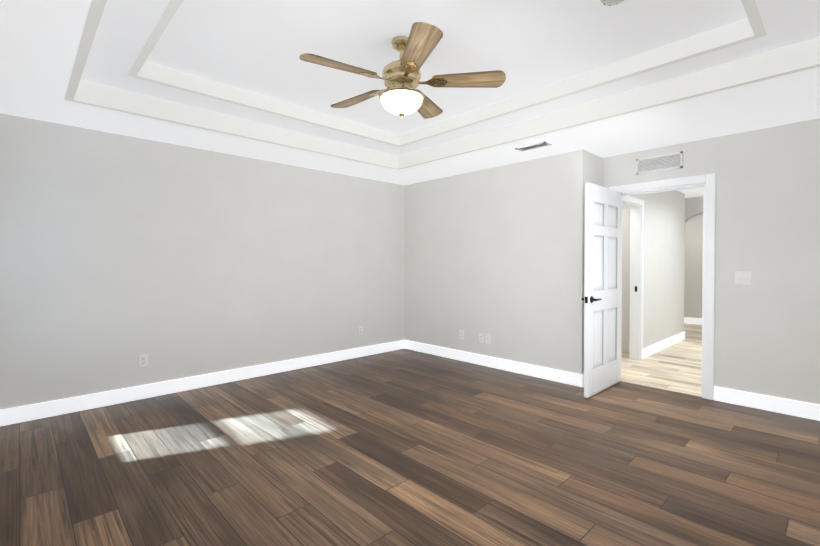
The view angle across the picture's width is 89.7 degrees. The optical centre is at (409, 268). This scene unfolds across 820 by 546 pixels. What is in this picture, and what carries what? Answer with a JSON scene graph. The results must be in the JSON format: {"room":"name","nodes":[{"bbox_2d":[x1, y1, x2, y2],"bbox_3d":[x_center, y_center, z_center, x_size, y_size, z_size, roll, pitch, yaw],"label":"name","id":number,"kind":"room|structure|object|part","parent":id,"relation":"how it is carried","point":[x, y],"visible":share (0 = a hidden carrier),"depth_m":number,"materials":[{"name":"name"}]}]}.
{"room":"empty bedroom","nodes":[
{"label":"empty bedroom","id":0,"kind":"room"},
{"bbox_2d":[0,113,404,409],"bbox_3d":[-1.714,-0.195,4.698,4.640,2.810,0.120,-1,1,-44],"label":"wall","id":1,"kind":"structure","parent":0,"point":[119,254],"depth_m":4.03,"materials":[{"name":"paint"}]},
{"bbox_2d":[139,354,147,366],"bbox_3d":[-2.504,0.861,3.872,0.072,0.115,0.008,-1,1,-44],"label":"electrical outlet","id":2,"kind":"object","parent":1,"relation":"attached to","point":[143,360],"visible":1,"depth_m":3.87,"materials":[{"name":"white plastic"}]},
{"bbox_2d":[0,340,404,425],"bbox_3d":[-1.668,1.146,4.665,4.400,0.130,0.015,-1,1,-44],"label":"baseboard","id":3,"kind":"structure","parent":1,"relation":"attached to","point":[15,415],"depth_m":4.03,"materials":[{"name":"white wood"}]},
{"bbox_2d":[359,326,362,334],"bbox_3d":[-0.670,0.839,5.615,0.072,0.115,0.008,-1,1,-44],"label":"electrical outlet","id":4,"kind":"object","parent":1,"relation":"attached to","point":[360,330],"visible":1,"depth_m":5.61,"materials":[{"name":"white plastic"}]},
{"bbox_2d":[0,323,819,545],"bbox_3d":[2.460,1.260,4.751,10.740,0.100,5.820,-1,1,-44],"label":"floor","id":5,"kind":"structure","parent":0,"point":[404,447],"depth_m":2.61,"materials":[{"name":"brown wood"}]},
{"bbox_2d":[0,0,819,197],"bbox_3d":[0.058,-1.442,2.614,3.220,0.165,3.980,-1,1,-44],"label":"ceiling","id":6,"kind":"structure","parent":0,"point":[259,47],"depth_m":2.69,"materials":[{"name":"white paint"}]},
{"bbox_2d":[299,22,505,118],"bbox_3d":[-0.091,-1.226,2.689,1.272,0.497,1.253,-1,1,-44],"label":"fan","id":7,"kind":"object","parent":6,"relation":"hanging from","point":[401,95],"visible":1,"depth_m":2.59,"materials":[{"name":"brown wood"}]},
{"bbox_3d":[-0.418,-1.207,2.452,0.475,0.006,0.164,0,13,-32],"label":"blade","id":8,"kind":"part","parent":7,"relation":"part of","materials":[{"name":"brown wood"}]},
{"bbox_3d":[-0.379,-1.213,2.953,0.475,0.006,0.164,1,13,40],"label":"blade","id":9,"kind":"part","parent":7,"relation":"part of","materials":[{"name":"brown wood"}]},
{"bbox_3d":[-0.054,-1.300,2.675,0.256,0.350,0.256,-1,1,-44],"label":"motor","id":10,"kind":"part","parent":7,"relation":"part of","materials":[{"name":"gold metal"}]},
{"bbox_3d":[-0.054,-1.059,2.678,0.276,0.100,0.276,-1,1,-44],"label":"lamp shade","id":11,"kind":"part","parent":7,"relation":"part of","materials":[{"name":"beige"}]},
{"bbox_3d":[0.046,-1.205,2.260,0.164,0.006,0.475,12,-2,-13],"label":"blade","id":12,"kind":"part","parent":7,"relation":"part of","materials":[{"name":"brown wood"}]},
{"bbox_3d":[0.110,-1.215,3.071,0.164,0.006,0.475,-13,-4,22],"label":"blade","id":13,"kind":"part","parent":7,"relation":"part of","materials":[{"name":"brown wood"}]},
{"label":"blade","id":14,"kind":"part","parent":7,"relation":"part of","materials":[{"name":"brown wood"}]},
{"bbox_2d":[515,142,551,151],"bbox_3d":[1.228,-1.219,4.114,0.130,0.008,0.330,-1,1,-44],"label":"ceiling vent","id":15,"kind":"object","parent":6,"relation":"in","point":[533,146],"visible":0.98,"depth_m":4.11,"materials":[{"name":"white metal"}]},
{"bbox_2d":[600,0,623,5],"bbox_3d":[1.087,-1.451,2.198,0.136,0.036,0.136,-1,1,-44],"label":"smoke detector","id":16,"kind":"object","parent":6,"relation":"attached to","point":[609,2],"visible":1,"depth_m":2.22,"materials":[{"name":"white plastic"}]},
{"bbox_2d":[405,151,571,371],"bbox_3d":[0.847,-0.202,5.283,0.120,2.810,2.560,-1,1,-44],"label":"wall","id":17,"kind":"structure","parent":0,"point":[488,251],"depth_m":5.00,"materials":[{"name":"paint"}]},
{"bbox_2d":[459,330,463,339],"bbox_3d":[0.673,0.862,5.386,0.008,0.115,0.072,-1,1,-44],"label":"electrical outlet","id":18,"kind":"object","parent":17,"relation":"attached to","point":[461,334],"visible":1,"depth_m":5.38,"materials":[{"name":"white plastic"}]},
{"bbox_2d":[479,333,483,342],"bbox_3d":[0.890,0.865,5.158,0.008,0.115,0.072,-1,1,-44],"label":"electrical outlet","id":19,"kind":"object","parent":17,"relation":"attached to","point":[481,337],"visible":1,"depth_m":5.15,"materials":[{"name":"white plastic"}]},
{"bbox_2d":[485,334,489,343],"bbox_3d":[0.956,0.865,5.083,0.016,0.115,0.072,-1,1,-44],"label":"electrical outlet","id":20,"kind":"object","parent":17,"relation":"attached to","point":[487,338],"visible":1,"depth_m":5.09,"materials":[{"name":"white plastic"}]},
{"bbox_2d":[405,340,580,386],"bbox_3d":[0.845,1.139,5.204,0.015,0.130,2.665,-1,1,-44],"label":"baseboard","id":21,"kind":"structure","parent":17,"relation":"attached to","point":[565,377],"depth_m":4.94,"materials":[{"name":"white wood"}]},
{"bbox_2d":[621,206,629,352],"bbox_3d":[2.986,-0.027,6.069,0.100,2.440,0.750,-1,1,-44],"label":"wall","id":22,"kind":"structure","parent":0,"point":[625,327],"depth_m":5.88,"materials":[{"name":"paint"}]},
{"bbox_2d":[570,149,684,374],"bbox_3d":[3.151,-0.206,5.624,3.930,2.810,0.120,-1,1,-44],"label":"wall","id":23,"kind":"structure","parent":0,"point":[664,257],"depth_m":5.75,"materials":[{"name":"paint"}]},
{"bbox_2d":[581,374,583,386],"bbox_3d":[1.945,1.149,4.402,0.505,0.130,0.015,-1,1,-44],"label":"baseboard","id":24,"kind":"structure","parent":23,"relation":"attached to","point":[582,380],"depth_m":4.23,"materials":[{"name":"white wood"}]},
{"bbox_2d":[622,196,643,359],"bbox_3d":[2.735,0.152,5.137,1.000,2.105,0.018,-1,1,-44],"label":"trim","id":25,"kind":"structure","parent":23,"relation":"attached to","point":[633,200],"depth_m":5.43,"materials":[{"name":"white wood"}]},
{"bbox_2d":[643,331,684,358],"bbox_3d":[3.865,1.126,6.225,2.120,0.130,0.015,-1,1,-44],"label":"baseboard","id":26,"kind":"structure","parent":23,"relation":"attached to","point":[658,346],"depth_m":6.08,"materials":[{"name":"white wood"}]},
{"bbox_2d":[684,213,702,318],"bbox_3d":[6.578,-0.052,8.110,0.120,2.440,4.200,-1,1,-44],"label":"wall","id":27,"kind":"structure","parent":0,"point":[693,260],"depth_m":8.67,"materials":[{"name":"paint"}]},
{"bbox_2d":[684,317,701,324],"bbox_3d":[6.563,1.104,8.041,0.015,0.130,4.100,-1,1,-44],"label":"baseboard","id":28,"kind":"structure","parent":27,"relation":"attached to","point":[688,320],"depth_m":8.67,"materials":[{"name":"white wood"}]},
{"bbox_2d":[685,196,702,222],"bbox_3d":[5.380,-0.037,6.902,0.120,2.440,4.100,-1,1,-44],"label":"wall","id":29,"kind":"structure","parent":0,"point":[693,206],"depth_m":7.24,"materials":[{"name":"paint"}]},
{"bbox_2d":[602,118,819,404],"bbox_3d":[3.165,-0.181,3.554,0.120,2.810,2.900,-1,1,-44],"label":"wall","id":30,"kind":"structure","parent":0,"point":[767,321],"depth_m":3.57,"materials":[{"name":"paint"}]},
{"bbox_2d":[584,183,621,397],"bbox_3d":[1.967,0.200,4.127,0.820,2.018,0.090,-1,1,-44],"label":"door","id":31,"kind":"structure","parent":30,"relation":"in","point":[602,317],"depth_m":4.08,"materials":[{"name":"white wood"}]},
{"bbox_3d":[1.761,0.290,3.904,0.147,0.064,0.050,-1,1,-44],"label":"door handle","id":32,"kind":"part","parent":31,"relation":"part of","materials":[{"name":"black metal"}]},
{"bbox_2d":[636,151,682,173],"bbox_3d":[2.502,-1.063,4.148,0.008,0.160,0.410,-1,1,-44],"label":"air vent","id":33,"kind":"object","parent":30,"relation":"in","point":[669,161],"visible":1,"depth_m":4.14,"materials":[{"name":"white metal"}]},
{"bbox_2d":[609,173,715,399],"bbox_3d":[2.540,0.164,4.206,0.140,2.105,0.950,-1,1,-44],"label":"door frame","id":34,"kind":"structure","parent":30,"relation":"attached to","point":[709,180],"depth_m":3.86,"materials":[{"name":"white wood"}]},
{"bbox_2d":[735,272,751,284],"bbox_3d":[2.968,0.083,3.674,0.006,0.118,0.118,-1,1,-44],"label":"light switch","id":35,"kind":"object","parent":30,"relation":"attached to","point":[743,282],"visible":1,"depth_m":3.67,"materials":[{"name":"white plastic"}]},
{"bbox_2d":[737,274,748,281],"bbox_3d":[2.965,0.083,3.670,0.006,0.066,0.078,-1,1,-44],"label":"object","id":36,"kind":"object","parent":35,"relation":"attached to","point":[739,278],"depth_m":3.68,"materials":[{"name":"white plastic"}]},
{"bbox_2d":[714,386,819,420],"bbox_3d":[3.470,1.165,3.153,0.015,0.130,1.875,-1,1,-44],"label":"baseboard","id":37,"kind":"structure","parent":30,"relation":"attached to","point":[779,405],"depth_m":3.55,"materials":[{"name":"white wood"}]}
]}

